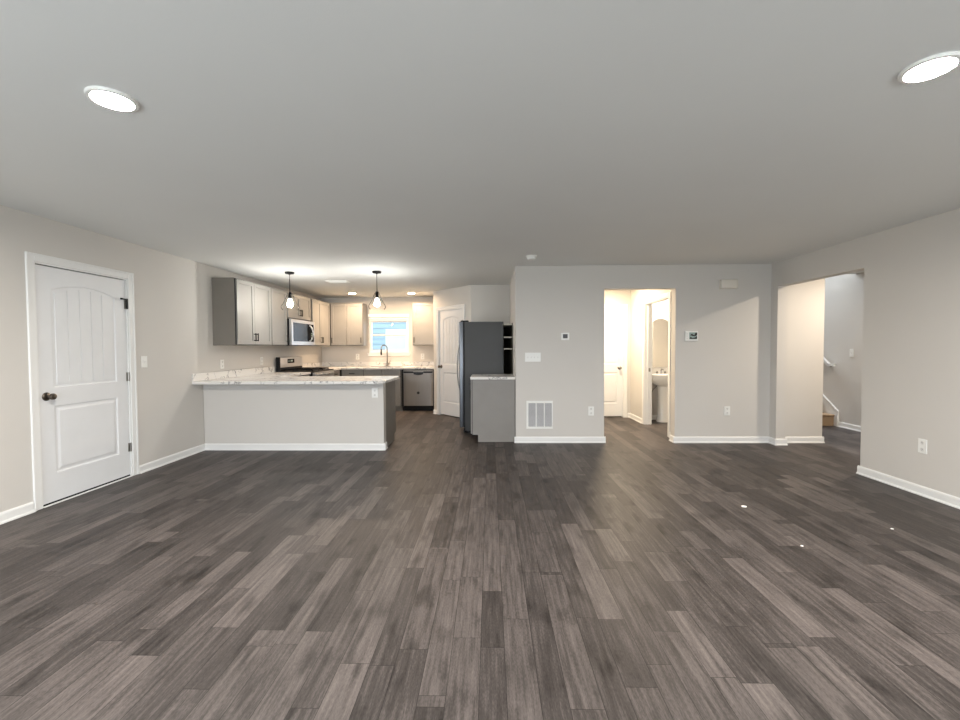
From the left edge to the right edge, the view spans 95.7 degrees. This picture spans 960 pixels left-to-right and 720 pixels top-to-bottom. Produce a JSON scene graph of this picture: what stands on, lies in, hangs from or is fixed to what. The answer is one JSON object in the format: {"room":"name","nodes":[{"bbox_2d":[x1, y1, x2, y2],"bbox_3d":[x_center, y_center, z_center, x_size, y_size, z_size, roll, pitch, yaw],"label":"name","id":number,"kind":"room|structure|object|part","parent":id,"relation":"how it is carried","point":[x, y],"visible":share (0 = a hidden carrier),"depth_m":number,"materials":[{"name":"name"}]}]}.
{"room":"empty living room","nodes":[
{"label":"empty living room","id":0,"kind":"room"},
{"bbox_2d":[0,205,321,511],"bbox_3d":[-3.710,0.003,4.255,0.120,2.440,11.170,0,2,1],"label":"wall","id":1,"kind":"structure","parent":0,"point":[164,283],"depth_m":4.75,"materials":[{"name":"paint"}]},
{"bbox_2d":[24,251,138,510],"bbox_3d":[-3.706,0.168,4.064,0.136,2.122,1.062,0,2,1],"label":"trim","id":2,"kind":"structure","parent":1,"relation":"attached to","point":[31,258],"depth_m":3.64,"materials":[{"name":"white paint"}]},
{"bbox_2d":[35,264,131,506],"bbox_3d":[-3.650,0.208,4.076,0.120,2.028,0.918,0,2,1],"label":"door","id":3,"kind":"structure","parent":1,"relation":"in","point":[84,376],"depth_m":4.00,"materials":[{"name":"white paint"}]},
{"bbox_3d":[-3.636,0.310,3.682,0.076,0.072,0.072,0,2,1],"label":"knob","id":4,"kind":"part","parent":3,"relation":"part of","materials":[{"name":"metal"}]},
{"bbox_2d":[0,444,204,524],"bbox_3d":[-3.680,1.240,2.265,0.024,0.085,6.880,0,2,1],"label":"baseboard","id":5,"kind":"structure","parent":1,"relation":"attached to","point":[6,516],"depth_m":4.71,"materials":[{"name":"white paint"}]},
{"bbox_2d":[141,356,146,367],"bbox_3d":[-3.631,0.019,4.710,0.016,0.125,0.078,0,2,1],"label":"light switch","id":6,"kind":"object","parent":1,"relation":"attached to","point":[143,358],"visible":1,"depth_m":4.70,"materials":[{"name":"white plastic"}]},
{"bbox_2d":[220,360,223,368],"bbox_3d":[-3.608,0.058,6.088,0.009,0.125,0.078,0,2,1],"label":"wall outlet","id":7,"kind":"object","parent":1,"relation":"attached to","point":[221,361],"visible":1,"depth_m":6.08,"materials":[{"name":"white plastic"}]},
{"bbox_2d":[192,366,274,381],"bbox_3d":[-3.591,0.191,6.506,0.018,0.100,2.088,0,2,1],"label":"backsplash","id":8,"kind":"structure","parent":1,"relation":"attached to","point":[241,372],"depth_m":6.25,"materials":[{"name":"white stone"}]},
{"bbox_2d":[212,277,271,345],"bbox_3d":[-3.424,-0.670,6.344,0.368,0.913,0.945,0,2,1],"label":"upper cabinet","id":9,"kind":"object","parent":1,"relation":"attached to","point":[241,309],"visible":1,"depth_m":5.98,"materials":[{"name":"grey paint"}]},
{"bbox_3d":[-3.293,-0.663,6.107,0.019,0.889,0.433,0,2,1],"label":"door","id":10,"kind":"part","parent":9,"relation":"part of","materials":[{"name":"grey paint"}]},
{"bbox_3d":[-3.282,-0.677,6.565,0.019,0.889,0.476,0,2,1],"label":"door","id":11,"kind":"part","parent":9,"relation":"part of","materials":[{"name":"grey paint"}]},
{"bbox_2d":[266,287,288,345],"bbox_3d":[-3.406,-0.692,7.085,0.368,0.913,0.530,0,2,1],"label":"upper cabinet","id":12,"kind":"object","parent":1,"relation":"attached to","point":[278,316],"visible":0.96,"depth_m":7.06,"materials":[{"name":"grey paint"}]},
{"bbox_2d":[285,291,310,320],"bbox_3d":[-3.389,-0.949,7.840,0.368,0.445,0.985,0,2,1],"label":"upper cabinet","id":13,"kind":"object","parent":1,"relation":"attached to","point":[304,311],"visible":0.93,"depth_m":7.81,"materials":[{"name":"grey paint"}]},
{"bbox_3d":[-3.259,-0.942,7.595,0.019,0.421,0.478,0,2,1],"label":"door","id":14,"kind":"part","parent":13,"relation":"part of","materials":[{"name":"grey paint"}]},
{"bbox_2d":[286,318,314,345],"bbox_3d":[-3.342,-0.487,7.850,0.454,0.462,0.970,0,2,1],"label":"microwave","id":15,"kind":"object","parent":13,"relation":"attached to","point":[300,332],"visible":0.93,"depth_m":7.73,"materials":[{"name":"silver metal"}]},
{"bbox_3d":[-3.205,-0.491,7.731,0.028,0.325,0.620,0,2,1],"label":"glass door","id":16,"kind":"part","parent":15,"relation":"part of","materials":[{"name":"grey glass"}]},
{"bbox_3d":[-3.194,-0.504,8.166,0.030,0.325,0.250,0,2,1],"label":"control panel","id":17,"kind":"part","parent":15,"relation":"part of","materials":[{"name":"black plastic"}]},
{"bbox_3d":[-3.247,-0.956,8.066,0.019,0.421,0.456,0,2,1],"label":"door","id":18,"kind":"part","parent":13,"relation":"part of","materials":[{"name":"grey paint"}]},
{"bbox_2d":[310,298,329,345],"bbox_3d":[-3.365,-0.745,8.843,0.368,0.913,1.000,0,2,1],"label":"upper cabinet","id":19,"kind":"object","parent":1,"relation":"attached to","point":[320,311],"visible":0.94,"depth_m":8.82,"materials":[{"name":"grey paint"}]},
{"bbox_3d":[-3.234,-0.738,8.598,0.019,0.889,0.425,0,2,1],"label":"door","id":20,"kind":"part","parent":19,"relation":"part of","materials":[{"name":"grey paint"}]},
{"bbox_3d":[-3.223,-0.752,9.054,0.019,0.889,0.481,0,2,1],"label":"door","id":21,"kind":"part","parent":19,"relation":"part of","materials":[{"name":"grey paint"}]},
{"bbox_2d":[203,383,385,443],"bbox_3d":[-2.430,0.735,5.723,2.365,0.876,0.120,0,2,1],"label":"wall","id":22,"kind":"structure","parent":0,"point":[233,413],"depth_m":5.66,"materials":[{"name":"paint"}]},
{"bbox_2d":[205,442,387,449],"bbox_3d":[-2.411,1.131,5.723,2.379,0.085,0.144,0,2,1],"label":"baseboard","id":23,"kind":"structure","parent":22,"relation":"attached to","point":[208,446],"depth_m":5.66,"materials":[{"name":"white paint"}]},
{"bbox_2d":[372,388,377,397],"bbox_3d":[-1.361,0.426,5.624,0.078,0.125,0.009,0,2,1],"label":"wall outlet","id":24,"kind":"object","parent":22,"relation":"attached to","point":[374,390],"visible":1,"depth_m":5.62,"materials":[{"name":"white plastic"}]},
{"bbox_2d":[321,297,433,361],"bbox_3d":[-2.146,-0.168,9.723,2.750,2.440,0.140,0,2,1],"label":"wall","id":25,"kind":"structure","parent":0,"point":[394,305],"depth_m":9.63,"materials":[{"name":"paint"}]},
{"bbox_2d":[329,303,367,345],"bbox_3d":[-3.019,-0.765,9.469,1.030,0.913,0.368,0,2,1],"label":"upper cabinet","id":26,"kind":"object","parent":25,"relation":"attached to","point":[348,321],"visible":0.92,"depth_m":9.33,"materials":[{"name":"grey paint"}]},
{"bbox_3d":[-3.037,-0.761,9.333,0.330,0.889,0.019,0,2,1],"label":"door","id":27,"kind":"part","parent":26,"relation":"part of","materials":[{"name":"grey paint"}]},
{"bbox_3d":[-2.692,-0.762,9.325,0.345,0.889,0.019,0,2,1],"label":"door","id":28,"kind":"part","parent":26,"relation":"part of","materials":[{"name":"grey paint"}]},
{"bbox_2d":[302,362,433,366],"bbox_3d":[-2.229,0.108,9.074,2.620,0.100,1.173,0,2,1],"label":"backsplash","id":29,"kind":"structure","parent":25,"relation":"attached to","point":[319,364],"depth_m":9.64,"materials":[{"name":"white stone"}]},
{"bbox_2d":[367,314,409,355],"bbox_3d":[-2.025,-0.554,9.643,0.960,0.925,0.050,0,2,1],"label":"trim","id":30,"kind":"structure","parent":25,"relation":"attached to","point":[369,315],"depth_m":9.62,"materials":[{"name":"white paint"}]},
{"bbox_2d":[369,317,408,352],"bbox_3d":[-2.023,-0.556,9.704,0.894,0.782,0.108,0,2,1],"label":"window","id":31,"kind":"structure","parent":25,"relation":"in","point":[371,319],"depth_m":9.68,"materials":[{"name":"white paint"}]},
{"bbox_3d":[-2.023,-0.703,9.714,0.826,0.337,0.024,0,2,1],"label":"sash","id":32,"kind":"part","parent":31,"relation":"part of","materials":[{"name":"clear glass"}]},
{"bbox_3d":[-2.022,-0.386,9.697,0.826,0.377,0.024,0,2,1],"label":"sash","id":33,"kind":"part","parent":31,"relation":"part of","materials":[{"name":"white paint"}]},
{"bbox_2d":[412,303,433,345],"bbox_3d":[-1.180,-0.773,9.426,0.530,0.913,0.368,0,2,1],"label":"upper cabinet","id":34,"kind":"object","parent":25,"relation":"attached to","point":[422,313],"visible":0.73,"depth_m":9.29,"materials":[{"name":"grey paint"}]},
{"bbox_2d":[433,285,470,409],"bbox_3d":[-0.504,-0.133,8.278,0.100,2.440,1.166,-2,2,-41],"label":"wall","id":35,"kind":"structure","parent":0,"point":[458,295],"depth_m":8.29,"materials":[{"name":"paint"}]},
{"bbox_2d":[438,308,462,416],"bbox_3d":[-0.554,0.056,8.260,0.120,2.020,0.766,-2,2,-41],"label":"door","id":36,"kind":"structure","parent":35,"relation":"in","point":[449,320],"depth_m":8.32,"materials":[{"name":"white paint"}]},
{"bbox_2d":[436,304,464,414],"bbox_3d":[-0.528,0.029,8.298,0.116,2.114,0.888,-2,2,-41],"label":"trim","id":37,"kind":"structure","parent":35,"relation":"attached to","point":[460,306],"depth_m":8.55,"materials":[{"name":"white paint"}]},
{"bbox_2d":[0,410,959,719],"bbox_3d":[1.121,1.241,4.889,10.000,0.120,12.650,0,2,1],"label":"floor","id":38,"kind":"structure","parent":0,"point":[441,572],"depth_m":2.42,"materials":[{"name":"grey wood"}]},
{"bbox_2d":[43,475,132,507],"bbox_3d":[-3.645,1.222,4.095,0.016,0.011,0.902,0,2,1],"label":"threshold","id":39,"kind":"object","parent":38,"relation":"on","point":[131,475],"visible":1,"depth_m":4.02,"materials":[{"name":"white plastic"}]},
{"bbox_2d":[276,356,333,375],"bbox_3d":[-3.166,0.522,8.036,0.737,1.170,0.950,0,2,1],"label":"range","id":40,"kind":"object","parent":38,"relation":"on","point":[283,364],"visible":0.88,"depth_m":7.88,"materials":[{"name":"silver metal"}]},
{"bbox_2d":[280,369,333,372],"bbox_3d":[-3.204,0.197,8.027,0.665,0.022,0.950,0,2,1],"label":"cooktop","id":41,"kind":"object","parent":40,"relation":"in","point":[281,370],"depth_m":7.76,"materials":[{"name":"black metal"}]},
{"bbox_3d":[-2.878,0.256,8.021,0.035,0.100,0.950,0,2,1],"label":"control panel","id":42,"kind":"part","parent":40,"relation":"part of","materials":[{"name":"metal"}]},
{"bbox_2d":[334,370,339,375],"bbox_3d":[-3.212,0.646,8.799,0.662,0.877,0.535,0,2,1],"label":"base cabinet","id":43,"kind":"object","parent":38,"relation":"on","point":[336,372],"visible":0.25,"depth_m":8.90,"materials":[{"name":"grey paint"}]},
{"bbox_2d":[340,369,403,410],"bbox_3d":[-2.579,0.627,9.353,1.903,0.877,0.662,0,2,1],"label":"base cabinet","id":44,"kind":"object","parent":38,"relation":"on","point":[345,372],"visible":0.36,"depth_m":9.05,"materials":[{"name":"grey paint"}]},
{"bbox_3d":[-2.659,0.277,9.060,0.440,0.135,0.019,0,2,1],"label":"drawer","id":45,"kind":"part","parent":44,"relation":"part of","materials":[{"name":"grey paint"}]},
{"bbox_2d":[302,362,433,369],"bbox_3d":[-2.229,0.126,9.074,2.620,0.136,1.173,0,2,1],"label":"countertop","id":46,"kind":"structure","parent":44,"relation":"on","point":[332,365],"depth_m":9.62,"materials":[{"name":"white stone"}]},
{"bbox_2d":[380,345,390,365],"bbox_3d":[-2.082,-0.098,9.528,0.225,0.482,0.092,-1,2,-32],"label":"kitchen faucet","id":47,"kind":"object","parent":46,"relation":"on","point":[387,363],"visible":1,"depth_m":9.56,"materials":[{"name":"silver metal"}]},
{"bbox_2d":[370,366,403,366],"bbox_3d":[-2.039,0.164,9.335,0.740,0.039,0.410,0,2,1],"label":"sink","id":48,"kind":"object","parent":46,"relation":"in","point":[370,366],"visible":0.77,"depth_m":9.52,"materials":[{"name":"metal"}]},
{"bbox_3d":[-2.237,0.275,9.050,0.375,0.135,0.019,0,2,1],"label":"drawer","id":49,"kind":"part","parent":44,"relation":"part of","materials":[{"name":"grey paint"}]},
{"bbox_3d":[-1.847,0.273,9.041,0.385,0.135,0.019,0,2,1],"label":"drawer","id":50,"kind":"part","parent":44,"relation":"part of","materials":[{"name":"grey paint"}]},
{"bbox_3d":[-1.845,0.657,9.052,0.385,0.603,0.019,0,2,1],"label":"door","id":51,"kind":"part","parent":44,"relation":"part of","materials":[{"name":"grey paint"}]},
{"bbox_2d":[386,380,395,446],"bbox_3d":[-2.098,0.722,6.103,1.720,0.877,0.648,0,2,1],"label":"base cabinet","id":52,"kind":"object","parent":38,"relation":"on","point":[390,386],"visible":0.12,"depth_m":6.02,"materials":[{"name":"grey paint"}]},
{"bbox_2d":[192,366,398,384],"bbox_3d":[-2.386,0.204,6.478,2.429,0.136,2.088,0,2,1],"label":"countertop","id":53,"kind":"structure","parent":52,"relation":"on","point":[263,375],"depth_m":5.85,"materials":[{"name":"white stone"}]},
{"bbox_2d":[402,369,433,410],"bbox_3d":[-1.272,0.623,9.339,0.700,0.872,0.622,0,2,1],"label":"dishwasher","id":54,"kind":"object","parent":38,"relation":"on","point":[417,384],"visible":0.97,"depth_m":9.04,"materials":[{"name":"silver metal"}]},
{"bbox_3d":[-1.269,1.009,9.362,0.660,0.100,0.400,0,2,1],"label":"toe panel","id":55,"kind":"part","parent":54,"relation":"part of","materials":[{"name":"black metal"}]},
{"bbox_2d":[457,320,503,432],"bbox_3d":[-0.006,0.247,7.158,0.763,1.742,0.910,0,2,1],"label":"refrigerator","id":56,"kind":"object","parent":38,"relation":"on","point":[481,344],"visible":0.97,"depth_m":6.69,"materials":[{"name":"black metal"}]},
{"bbox_3d":[-0.346,0.119,7.177,0.083,0.853,0.016,0,2,1],"label":"handle","id":57,"kind":"part","parent":56,"relation":"part of","materials":[{"name":"metal"}]},
{"bbox_3d":[-0.281,0.220,6.962,0.067,1.640,0.501,0,2,1],"label":"fridge door","id":58,"kind":"part","parent":56,"relation":"part of","materials":[{"name":"metal"}]},
{"bbox_2d":[469,379,514,441],"bbox_3d":[0.170,0.702,6.387,0.662,0.877,0.600,0,2,1],"label":"base cabinet","id":59,"kind":"object","parent":38,"relation":"on","point":[492,401],"visible":0.9,"depth_m":6.09,"materials":[{"name":"grey paint"}]},
{"bbox_3d":[-0.114,0.728,6.394,0.019,0.603,0.570,0,2,1],"label":"door","id":60,"kind":"part","parent":59,"relation":"part of","materials":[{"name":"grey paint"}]},
{"bbox_2d":[470,374,514,379],"bbox_3d":[0.185,0.245,6.363,0.630,0.036,0.630,0,2,1],"label":"countertop","id":61,"kind":"structure","parent":59,"relation":"on","point":[473,376],"depth_m":6.06,"materials":[{"name":"white stone"}]},
{"bbox_2d":[504,323,512,373],"bbox_3d":[0.448,0.267,7.128,0.134,1.700,0.850,0,2,1],"label":"shelf rack","id":62,"kind":"object","parent":61,"relation":"on","point":[508,328],"visible":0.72,"depth_m":7.52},
{"bbox_2d":[652,368,667,421],"bbox_3d":[3.250,0.620,7.650,0.590,0.936,0.448,0,2,1],"label":"pedestal sink","id":63,"kind":"object","parent":38,"relation":"on","point":[660,380],"visible":0.67,"depth_m":7.61,"materials":[{"name":"ceramic"}]},
{"bbox_2d":[652,373,667,386],"bbox_3d":[3.248,0.352,7.642,0.590,0.212,0.448,0,2,1],"label":"basin","id":64,"kind":"object","parent":63,"relation":"in","point":[658,379],"depth_m":7.49,"materials":[{"name":"ceramic"}]},
{"bbox_2d":[822,412,834,425],"bbox_3d":[5.317,-0.097,8.786,1.145,2.280,3.265,0,2,1],"label":"staircase","id":65,"kind":"structure","parent":38,"relation":"on","point":[827,419],"depth_m":7.20,"materials":[{"name":"beige carpet"}]},
{"bbox_2d":[0,0,959,297],"bbox_3d":[1.109,-1.318,4.813,10.000,0.120,12.650,0,2,1],"label":"ceiling","id":66,"kind":"structure","parent":0,"point":[430,146],"depth_m":2.21,"materials":[{"name":"paint"}]},
{"bbox_2d":[84,86,139,111],"bbox_3d":[-1.627,-1.151,1.925,0.188,0.014,0.188,0,2,1],"label":"recessed light","id":67,"kind":"object","parent":66,"relation":"in","point":[109,98],"visible":1,"depth_m":1.91,"materials":[{"name":"white plastic"}]},
{"bbox_2d":[281,271,298,309],"bbox_3d":[-2.786,-1.010,6.370,0.250,0.551,0.250,0,2,1],"label":"pendant light","id":68,"kind":"object","parent":66,"relation":"hanging from","point":[289,303],"visible":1,"depth_m":6.35,"materials":[{"name":"black metal"}]},
{"bbox_3d":[-2.785,-0.835,6.375,0.080,0.124,0.080,0,2,1],"label":"bulb","id":69,"kind":"part","parent":68,"relation":"part of","materials":[{"name":"white glass"}]},
{"bbox_2d":[326,280,350,282],"bbox_3d":[-2.374,-1.308,7.272,0.360,0.012,0.200,0,2,1],"label":"ceiling vent","id":70,"kind":"object","parent":66,"relation":"in","point":[338,281],"visible":1,"depth_m":7.22,"materials":[{"name":"white plastic"}]},
{"bbox_2d":[368,271,385,309],"bbox_3d":[-1.502,-1.015,6.340,0.250,0.551,0.250,0,2,1],"label":"pendant light","id":71,"kind":"object","parent":66,"relation":"hanging from","point":[377,303],"visible":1,"depth_m":6.32,"materials":[{"name":"black metal"}]},
{"bbox_3d":[-1.502,-0.841,6.345,0.080,0.124,0.080,0,2,1],"label":"bulb","id":72,"kind":"part","parent":71,"relation":"part of","materials":[{"name":"white glass"}]},
{"bbox_2d":[526,255,536,259],"bbox_3d":[0.629,-1.247,5.312,0.136,0.046,0.136,0,2,1],"label":"smoke detector","id":73,"kind":"object","parent":66,"relation":"attached to","point":[529,257],"visible":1,"depth_m":5.27,"materials":[{"name":"white plastic"}]},
{"bbox_2d":[897,51,959,83],"bbox_3d":[1.796,-1.162,1.735,0.188,0.014,0.188,0,2,1],"label":"recessed light","id":74,"kind":"object","parent":66,"relation":"in","point":[934,66],"visible":1,"depth_m":1.73,"materials":[{"name":"white plastic"}]},
{"bbox_2d":[471,285,509,323],"bbox_3d":[0.239,-0.124,7.856,0.793,2.440,0.120,0,2,1],"label":"wall","id":75,"kind":"structure","parent":0,"point":[489,303],"depth_m":7.77,"materials":[{"name":"paint"}]},
{"bbox_2d":[510,269,515,436],"bbox_3d":[0.573,-0.097,6.898,0.120,2.440,1.782,0,2,1],"label":"wall partition","id":76,"kind":"structure","parent":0,"point":[512,283],"depth_m":6.46,"materials":[{"name":"paint"}]},
{"bbox_2d":[604,290,630,416],"bbox_3d":[2.088,-0.113,7.175,1.635,2.440,2.135,0,2,1],"label":"wall","id":77,"kind":"structure","parent":0,"point":[611,296],"depth_m":8.09,"materials":[{"name":"paint"}]},
{"bbox_2d":[604,308,622,415],"bbox_3d":[2.343,0.046,8.121,0.660,2.020,0.120,0,2,1],"label":"door","id":78,"kind":"structure","parent":77,"relation":"in","point":[613,317],"depth_m":8.13,"materials":[{"name":"white paint"}]},
{"bbox_2d":[604,304,627,417],"bbox_3d":[2.344,0.019,8.173,0.808,2.114,0.136,0,2,1],"label":"trim","id":79,"kind":"structure","parent":77,"relation":"attached to","point":[624,306],"depth_m":8.10,"materials":[{"name":"white paint"}]},
{"bbox_2d":[628,413,669,435],"bbox_3d":[2.082,1.066,7.151,1.415,0.085,2.015,0,2,1],"label":"baseboard","id":80,"kind":"structure","parent":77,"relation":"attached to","point":[630,415],"depth_m":7.81,"materials":[{"name":"white paint"}]},
{"bbox_2d":[630,290,671,424],"bbox_3d":[2.844,-0.114,7.097,0.120,2.440,2.015,0,2,1],"label":"wall","id":81,"kind":"structure","parent":0,"point":[637,296],"depth_m":7.73,"materials":[{"name":"paint"}]},
{"bbox_2d":[642,292,670,436],"bbox_3d":[2.839,0.054,6.875,0.148,2.118,1.146,0,2,1],"label":"trim","id":82,"kind":"structure","parent":81,"relation":"attached to","point":[648,303],"depth_m":7.37,"materials":[{"name":"white paint"}]},
{"bbox_2d":[652,300,668,414],"bbox_3d":[3.749,-0.116,7.006,1.695,2.440,1.875,0,2,1],"label":"wall","id":83,"kind":"structure","parent":0,"point":[660,309],"depth_m":7.84,"materials":[{"name":"paint"}]},
{"bbox_2d":[652,318,667,366],"bbox_3d":[3.255,-0.311,7.844,0.280,0.885,0.010,0,2,1],"label":"bathroom mirror","id":84,"kind":"object","parent":83,"relation":"attached to","point":[660,325],"visible":0.96,"depth_m":7.84,"materials":[{"name":"white mirror"}]},
{"bbox_2d":[515,264,824,436],"bbox_3d":[2.583,-0.081,6.027,4.180,2.440,0.138,0,2,1],"label":"wall","id":85,"kind":"structure","parent":0,"point":[728,364],"depth_m":5.95,"materials":[{"name":"paint"}]},
{"bbox_2d":[525,353,540,361],"bbox_3d":[0.730,-0.035,5.996,0.206,0.111,0.016,0,2,1],"label":"light switch","id":86,"kind":"object","parent":85,"relation":"attached to","point":[529,357],"visible":1,"depth_m":5.99,"materials":[{"name":"white plastic"}]},
{"bbox_2d":[526,401,552,428],"bbox_3d":[0.825,0.758,6.019,0.364,0.386,0.011,0,2,1],"label":"air vent","id":87,"kind":"object","parent":85,"relation":"in","point":[538,413],"visible":1,"depth_m":6.02,"materials":[{"name":"white plastic"}]},
{"bbox_2d":[561,333,568,339],"bbox_3d":[1.171,-0.323,5.973,0.110,0.100,0.024,0,2,1],"label":"thermostat","id":88,"kind":"object","parent":85,"relation":"attached to","point":[564,336],"visible":1,"depth_m":5.96,"materials":[{"name":"white plastic"}]},
{"bbox_2d":[588,407,593,415],"bbox_3d":[1.534,0.705,6.003,0.078,0.125,0.009,0,2,1],"label":"wall outlet","id":89,"kind":"object","parent":85,"relation":"attached to","point":[590,409],"visible":1,"depth_m":6.00,"materials":[{"name":"white plastic"}]},
{"bbox_2d":[514,435,824,442],"bbox_3d":[2.589,1.096,6.051,4.220,0.085,0.161,0,2,1],"label":"baseboard","id":90,"kind":"structure","parent":85,"relation":"attached to","point":[672,439],"depth_m":5.97,"materials":[{"name":"white paint"}]},
{"bbox_2d":[685,331,697,340],"bbox_3d":[2.885,-0.328,5.931,0.176,0.136,0.028,0,2,1],"label":"panel","id":91,"kind":"object","parent":85,"relation":"attached to","point":[689,335],"visible":1,"depth_m":5.92,"materials":[{"name":"white plastic"}]},
{"bbox_2d":[724,406,729,414],"bbox_3d":[3.388,0.698,5.959,0.078,0.125,0.009,0,2,1],"label":"wall outlet","id":92,"kind":"object","parent":85,"relation":"attached to","point":[726,408],"visible":1,"depth_m":5.96,"materials":[{"name":"white plastic"}]},
{"bbox_2d":[719,279,737,288],"bbox_3d":[3.371,-1.031,5.887,0.236,0.126,0.050,0,2,1],"label":"door chime","id":93,"kind":"object","parent":85,"relation":"attached to","point":[723,283],"visible":1,"depth_m":5.86,"materials":[{"name":"beige plastic"}]},
{"bbox_2d":[823,272,863,425],"bbox_3d":[5.915,-1.399,6.724,0.120,5.000,8.600,0,2,1],"label":"wall","id":94,"kind":"structure","parent":0,"point":[844,294],"depth_m":6.98,"materials":[{"name":"paint"}]},
{"bbox_2d":[823,357,835,366],"bbox_3d":[5.853,-0.902,8.437,0.094,1.977,2.734,0,2,1],"label":"handrail","id":95,"kind":"object","parent":94,"relation":"attached to","point":[825,360],"visible":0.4,"depth_m":7.25,"materials":[{"name":"white paint"}]},
{"bbox_2d":[822,394,838,425],"bbox_3d":[5.895,-0.233,8.706,0.024,2.552,3.260,0,2,1],"label":"trim","id":96,"kind":"structure","parent":94,"relation":"attached to","point":[828,407],"depth_m":7.27,"materials":[{"name":"white paint"}]},
{"bbox_2d":[823,422,860,441],"bbox_3d":[5.237,1.118,4.884,1.170,0.085,4.500,0,2,1],"label":"baseboard","id":97,"kind":"structure","parent":94,"relation":"attached to","point":[840,424],"depth_m":6.87,"materials":[{"name":"white paint"}]},
{"bbox_2d":[850,349,853,356],"bbox_3d":[5.856,-0.112,6.854,0.016,0.125,0.078,0,2,1],"label":"light switch","id":98,"kind":"object","parent":94,"relation":"attached to","point":[851,350],"visible":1,"depth_m":6.84,"materials":[{"name":"white plastic"}]},
{"bbox_2d":[769,208,959,497],"bbox_3d":[3.933,0.027,2.209,0.125,2.440,7.438,0,2,1],"label":"wall","id":99,"kind":"structure","parent":0,"point":[911,354],"depth_m":4.01,"materials":[{"name":"paint"}]},
{"bbox_2d":[768,437,959,508],"bbox_3d":[3.940,1.202,2.304,0.173,0.085,7.318,0,2,1],"label":"baseboard","id":100,"kind":"structure","parent":99,"relation":"attached to","point":[929,493],"depth_m":3.98,"materials":[{"name":"white paint"}]},
{"bbox_2d":[918,438,926,453],"bbox_3d":[3.908,0.761,3.840,0.009,0.125,0.078,0,2,1],"label":"wall outlet","id":101,"kind":"object","parent":99,"relation":"attached to","point":[922,444],"visible":1,"depth_m":3.84,"materials":[{"name":"white plastic"}]},
{"label":"outside","id":102,"kind":"structure","parent":0,"visible":0},
{"bbox_3d":[0.125,1.411,5.043,60.000,0.140,70.000,0,2,1],"label":"lawn","id":103,"kind":"structure","parent":102,"visible":0},
{"bbox_2d":[372,322,406,349],"bbox_3d":[-4.086,-2.728,18.027,8.000,7.400,7.200,0,2,1],"label":"house","id":104,"kind":"structure","parent":103,"relation":"on","point":[392,342],"depth_m":15.03,"materials":[{"name":"blue"}]},
{"bbox_3d":[-1.955,-0.088,15.024,2.620,1.960,0.060,0,2,1],"label":"garage door","id":105,"kind":"part","parent":104,"relation":"part of","materials":[{"name":"white paint"}]}
]}

